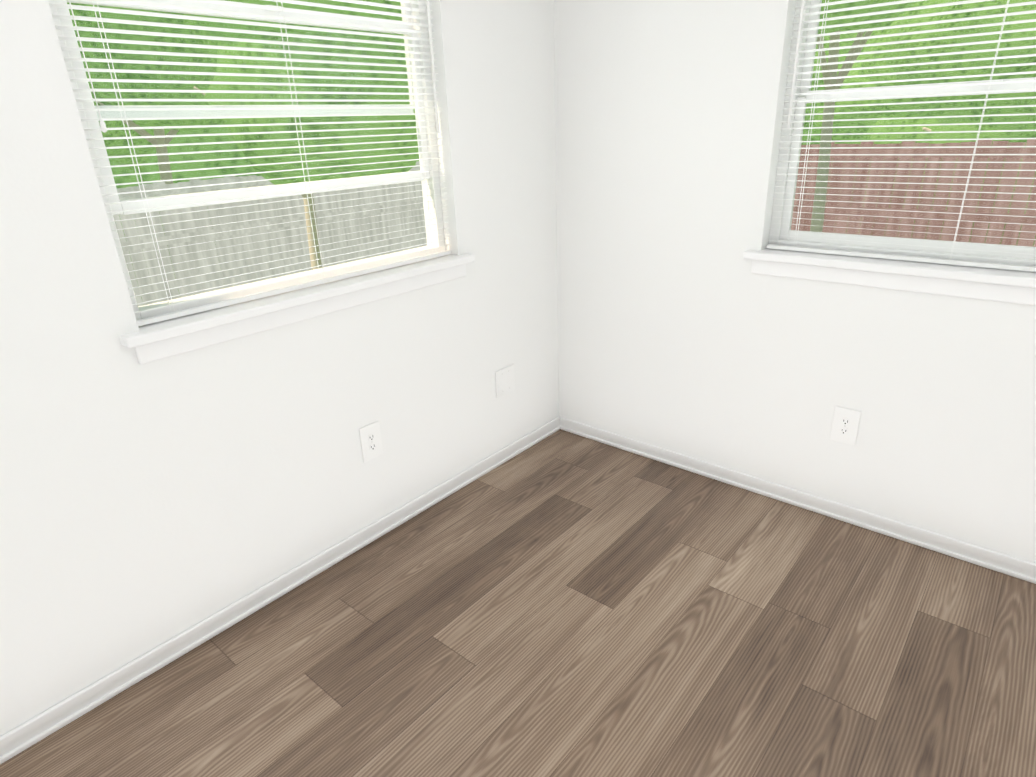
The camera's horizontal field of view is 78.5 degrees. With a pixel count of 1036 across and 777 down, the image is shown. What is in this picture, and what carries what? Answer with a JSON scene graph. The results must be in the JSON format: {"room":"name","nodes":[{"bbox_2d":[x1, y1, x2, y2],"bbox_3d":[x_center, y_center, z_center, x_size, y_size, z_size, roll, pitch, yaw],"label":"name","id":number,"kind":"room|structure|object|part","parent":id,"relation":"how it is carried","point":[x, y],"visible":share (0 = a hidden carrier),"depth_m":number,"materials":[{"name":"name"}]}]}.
{"room":"empty bedroom","nodes":[
{"label":"empty bedroom","id":0,"kind":"room"},
{"bbox_2d":[0,0,558,735],"bbox_3d":[-0.982,-0.407,1.718,0.150,2.440,3.700,16,29,37],"label":"wall","id":1,"kind":"structure","parent":0,"point":[144,508],"depth_m":1.93,"materials":[{"name":"white paint"}]},
{"bbox_2d":[48,0,444,319],"bbox_3d":[-0.715,-0.852,1.940,0.071,1.070,1.180,16,29,37],"label":"window","id":2,"kind":"structure","parent":1,"relation":"in","point":[433,203],"depth_m":1.90,"materials":[{"name":"white plastic"}]},
{"bbox_3d":[-0.722,-0.974,1.891,0.029,0.705,1.054,16,29,37],"label":"glass","id":3,"kind":"part","parent":2,"relation":"part of","materials":[{"name":"clear glass"}]},
{"bbox_2d":[49,0,450,325],"bbox_3d":[-0.659,-0.839,1.894,0.045,1.062,1.164,16,29,37],"label":"window blind","id":4,"kind":"object","parent":2,"relation":"attached to","point":[171,314],"visible":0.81,"depth_m":1.82,"materials":[{"name":"white plastic"}]},
{"bbox_2d":[0,416,560,764],"bbox_3d":[-0.873,0.708,2.121,0.024,0.065,3.400,16,29,37],"label":"baseboard","id":5,"kind":"structure","parent":1,"relation":"attached to","point":[36,729],"depth_m":2.06,"materials":[{"name":"white wood"}]},
{"bbox_2d":[119,254,474,363],"bbox_3d":[-0.624,-0.300,2.105,0.115,0.086,1.280,16,29,37],"label":"window sill","id":6,"kind":"structure","parent":1,"relation":"attached to","point":[155,341],"depth_m":1.95,"materials":[{"name":"white"}]},
{"bbox_2d":[359,421,382,462],"bbox_3d":[-0.545,0.198,2.359,0.009,0.140,0.090,16,29,37],"label":"electrical outlet","id":7,"kind":"object","parent":1,"relation":"attached to","point":[371,441],"visible":1,"depth_m":2.35,"materials":[{"name":"white plastic"}]},
{"bbox_2d":[495,364,514,397],"bbox_3d":[-0.058,-0.034,2.885,0.009,0.125,0.125,16,29,37],"label":"wall plate","id":8,"kind":"object","parent":1,"relation":"attached to","point":[504,380],"visible":1,"depth_m":2.88,"materials":[{"name":"white plastic"}]},
{"bbox_2d":[0,429,1035,776],"bbox_3d":[0.303,1.126,1.218,3.400,0.100,3.700,16,29,37],"label":"floor","id":9,"kind":"structure","parent":0,"point":[562,603],"depth_m":1.89,"materials":[{"name":"laminate"}]},
{"bbox_2d":[554,0,1035,562],"bbox_3d":[1.403,-0.604,1.967,3.100,2.440,0.150,16,29,37],"label":"wall","id":10,"kind":"structure","parent":0,"point":[682,328],"depth_m":2.42,"materials":[{"name":"white paint"}]},
{"bbox_2d":[560,417,1035,583],"bbox_3d":[1.390,0.519,2.361,3.074,0.065,0.024,16,29,37],"label":"baseboard","id":11,"kind":"structure","parent":10,"relation":"attached to","point":[1022,569],"depth_m":2.50,"materials":[{"name":"white wood"}]},
{"bbox_2d":[830,406,860,445],"bbox_3d":[1.217,0.139,2.361,0.090,0.140,0.009,16,29,37],"label":"electrical outlet","id":12,"kind":"object","parent":10,"relation":"attached to","point":[845,425],"visible":1,"depth_m":2.36,"materials":[{"name":"white plastic"}]},
{"bbox_2d":[743,248,1035,305],"bbox_3d":[1.364,-0.347,2.029,1.280,0.086,0.115,16,29,37],"label":"window sill","id":13,"kind":"structure","parent":10,"relation":"attached to","point":[1002,285],"depth_m":2.07,"materials":[{"name":"white"}]},
{"bbox_2d":[769,0,1035,265],"bbox_3d":[1.403,-0.893,1.879,1.180,1.040,0.071,16,29,37],"label":"window","id":14,"kind":"structure","parent":10,"relation":"in","point":[812,240],"depth_m":2.13,"materials":[{"name":"white plastic"}]},
{"bbox_2d":[766,0,1035,271],"bbox_3d":[1.356,-0.873,1.826,1.164,1.032,0.045,16,29,37],"label":"window blind","id":15,"kind":"object","parent":14,"relation":"attached to","point":[802,7],"visible":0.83,"depth_m":1.97,"materials":[{"name":"white plastic"}]},
{"label":"outside","id":16,"kind":"structure","parent":0,"visible":0},
{"bbox_2d":[67,0,1035,306],"bbox_3d":[0.174,-2.150,-0.142,60.000,9.000,60.000,16,29,37],"label":"garden","id":17,"kind":"object","parent":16,"point":[981,174],"visible":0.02,"depth_m":7.59,"materials":[{"name":"green plant"}]}
]}

